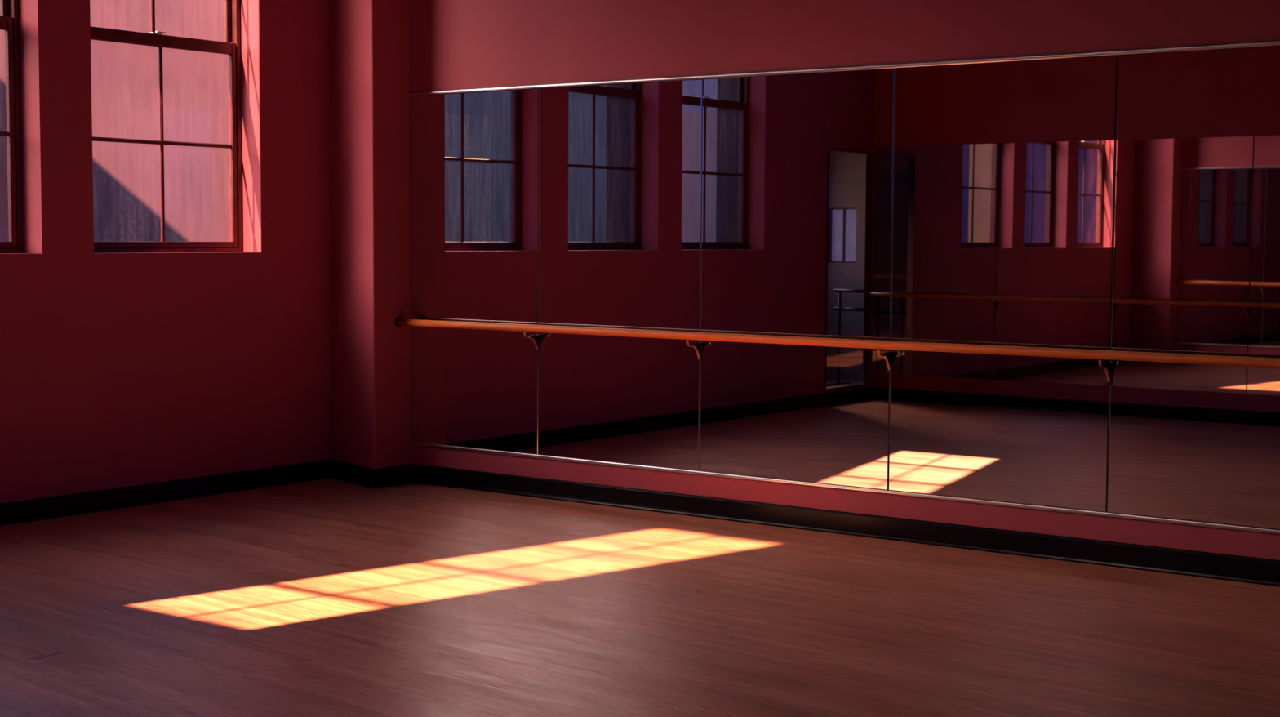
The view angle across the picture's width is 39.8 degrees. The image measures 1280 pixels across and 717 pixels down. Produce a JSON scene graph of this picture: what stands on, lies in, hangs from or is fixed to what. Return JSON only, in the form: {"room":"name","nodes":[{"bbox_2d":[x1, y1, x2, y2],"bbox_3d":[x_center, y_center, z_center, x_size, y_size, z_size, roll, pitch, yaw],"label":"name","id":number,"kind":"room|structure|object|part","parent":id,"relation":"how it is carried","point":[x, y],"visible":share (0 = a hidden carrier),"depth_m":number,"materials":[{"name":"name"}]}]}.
{"room":"exercise studio","nodes":[
{"label":"exercise studio","id":0,"kind":"room"},
{"bbox_2d":[0,0,331,503],"bbox_3d":[-4.267,-2.308,9.063,0.270,6.600,7.732,3,5,36],"label":"wall","id":1,"kind":"structure","parent":0,"point":[117,370],"depth_m":10.84,"materials":[{"name":"red paint"}]},
{"bbox_2d":[0,0,42,254],"bbox_3d":[-3.880,-1.980,9.609,0.272,2.827,1.209,3,5,36],"label":"window","id":2,"kind":"structure","parent":1,"relation":"in","point":[9,9],"depth_m":10.13,"materials":[{"name":"red paint"}]},
{"bbox_3d":[-3.969,-2.607,9.633,0.036,1.500,1.141,3,5,36],"label":"sash","id":3,"kind":"part","parent":2,"relation":"part of","materials":[{"name":"red paint"}]},
{"bbox_3d":[-3.941,-1.263,9.701,0.036,1.321,1.141,3,5,36],"label":"sash","id":4,"kind":"part","parent":2,"relation":"part of","materials":[{"name":"red paint"}]},
{"bbox_3d":[-3.953,-1.984,9.663,0.090,2.826,1.209,3,5,36],"label":"frame","id":5,"kind":"part","parent":2,"relation":"part of","materials":[{"name":"red paint"}]},
{"bbox_3d":[-3.851,-0.570,9.680,0.180,0.005,1.207,3,5,36],"label":"sill","id":6,"kind":"part","parent":2,"relation":"part of","materials":[{"name":"red paint"}]},
{"bbox_2d":[90,0,261,253],"bbox_3d":[-2.930,-2.064,10.893,0.272,2.827,1.286,3,5,36],"label":"window","id":7,"kind":"structure","parent":1,"relation":"in","point":[231,45],"depth_m":11.22,"materials":[{"name":"red paint"}]},
{"bbox_3d":[-2.901,-0.654,10.964,0.180,0.005,1.284,3,5,36],"label":"sill","id":8,"kind":"part","parent":7,"relation":"part of","materials":[{"name":"red paint"}]},
{"bbox_3d":[-3.018,-2.691,10.917,0.036,1.500,1.218,3,5,36],"label":"sash","id":9,"kind":"part","parent":7,"relation":"part of","materials":[{"name":"red paint"}]},
{"bbox_2d":[0,458,413,525],"bbox_3d":[-3.926,0.943,9.024,0.621,0.122,7.332,3,5,36],"label":"baseboard","id":10,"kind":"structure","parent":1,"relation":"attached to","point":[63,505],"depth_m":11.07,"materials":[{"name":"black wood"}]},
{"bbox_2d":[0,477,1279,716],"bbox_3d":[-1.090,1.392,4.546,11.070,0.120,11.600,3,5,36],"label":"floor","id":11,"kind":"structure","parent":0,"point":[329,597],"depth_m":7.59,"materials":[{"name":"brown wood"}]},
{"bbox_2d":[328,0,411,468],"bbox_3d":[-1.847,-2.473,11.612,0.591,6.600,0.348,3,5,36],"label":"pier","id":12,"kind":"object","parent":11,"relation":"on","point":[369,40],"visible":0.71,"depth_m":11.58,"materials":[{"name":"red paint"}]},
{"bbox_2d":[409,0,1279,559],"bbox_3d":[2.423,-2.254,8.809,10.800,6.600,0.200,3,5,36],"label":"wall","id":13,"kind":"structure","parent":0,"point":[455,44],"depth_m":9.92,"materials":[{"name":"red paint"}]},
{"bbox_2d":[410,88,538,453],"bbox_3d":[-1.077,-0.560,11.378,1.093,2.281,0.006,3,5,36],"label":"wall mirror","id":14,"kind":"object","parent":13,"relation":"attached to","point":[474,157],"visible":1,"depth_m":11.36,"materials":[{"name":"clear glass"}]},
{"bbox_2d":[538,80,702,470],"bbox_3d":[-0.140,-0.507,10.688,1.228,2.281,0.006,3,5,36],"label":"wall mirror","id":15,"kind":"object","parent":13,"relation":"attached to","point":[620,165],"visible":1,"depth_m":10.67,"materials":[{"name":"clear glass"}]},
{"bbox_2d":[699,68,894,488],"bbox_3d":[0.860,-0.450,9.952,1.250,2.281,0.006,3,5,36],"label":"wall mirror","id":16,"kind":"object","parent":13,"relation":"attached to","point":[797,169],"visible":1,"depth_m":9.93,"materials":[{"name":"clear glass"}]},
{"bbox_2d":[395,317,1279,385],"bbox_3d":[1.373,-0.011,9.503,7.307,0.189,0.154,3,5,36],"label":"ballet barre","id":17,"kind":"object","parent":13,"relation":"attached to","point":[1260,362],"visible":1,"depth_m":9.54,"materials":[{"name":"brown wood"}]},
{"bbox_2d":[395,317,401,326],"bbox_3d":[-1.585,-0.238,11.619,0.019,0.062,0.062,3,5,36],"label":"socket","id":18,"kind":"object","parent":17,"relation":"attached to","point":[398,320],"depth_m":11.59,"materials":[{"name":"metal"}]},
{"bbox_3d":[-0.641,-0.094,11.079,0.026,0.113,0.004,3,5,36],"label":"wall plate","id":19,"kind":"part","parent":17,"relation":"part of","materials":[{"name":"metal"}]},
{"bbox_3d":[0.350,-0.037,10.350,0.026,0.113,0.004,3,5,36],"label":"wall plate","id":20,"kind":"part","parent":17,"relation":"part of","materials":[{"name":"metal"}]},
{"bbox_3d":[1.359,0.020,9.607,0.026,0.113,0.004,3,5,36],"label":"wall plate","id":21,"kind":"part","parent":17,"relation":"part of","materials":[{"name":"metal"}]},
{"bbox_3d":[2.359,0.077,8.871,0.026,0.113,0.004,3,5,36],"label":"wall plate","id":22,"kind":"part","parent":17,"relation":"part of","materials":[{"name":"metal"}]},
{"bbox_2d":[409,40,1279,96],"bbox_3d":[0.931,-1.598,9.823,6.072,0.028,0.013,3,5,36],"label":"trim","id":23,"kind":"structure","parent":13,"relation":"attached to","point":[1267,43],"depth_m":9.54,"materials":[{"name":"metal"}]},
{"bbox_2d":[410,441,1279,534],"bbox_3d":[0.918,0.706,9.983,6.072,0.028,0.013,3,5,36],"label":"trim","id":24,"kind":"structure","parent":13,"relation":"attached to","point":[1104,513],"depth_m":9.68,"materials":[{"name":"metal"}]},
{"bbox_2d":[412,463,1279,586],"bbox_3d":[2.506,0.993,8.816,9.979,0.122,0.030,3,5,36],"label":"baseboard","id":25,"kind":"structure","parent":13,"relation":"attached to","point":[1260,571],"depth_m":9.68,"materials":[{"name":"black wood"}]},
{"bbox_2d":[888,55,1117,511],"bbox_3d":[1.864,-0.393,9.213,1.239,2.281,0.006,3,5,36],"label":"wall mirror","id":26,"kind":"object","parent":13,"relation":"attached to","point":[1003,180],"visible":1,"depth_m":9.19,"materials":[{"name":"clear glass"}]},
{"bbox_2d":[1106,46,1279,528],"bbox_3d":[2.866,-0.336,8.476,1.243,2.281,0.006,3,5,36],"label":"wall mirror","id":27,"kind":"object","parent":13,"relation":"attached to","point":[1196,268],"visible":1,"depth_m":8.58,"materials":[{"name":"clear glass"}]},
{"label":"outside","id":28,"kind":"structure","parent":0,"visible":0},
{"bbox_2d":[0,0,230,241],"bbox_3d":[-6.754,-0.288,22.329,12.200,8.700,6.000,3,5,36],"label":"window glass","id":29,"kind":"object","parent":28,"point":[125,82],"depth_m":16.91,"materials":[{"name":"glass"}]}
]}

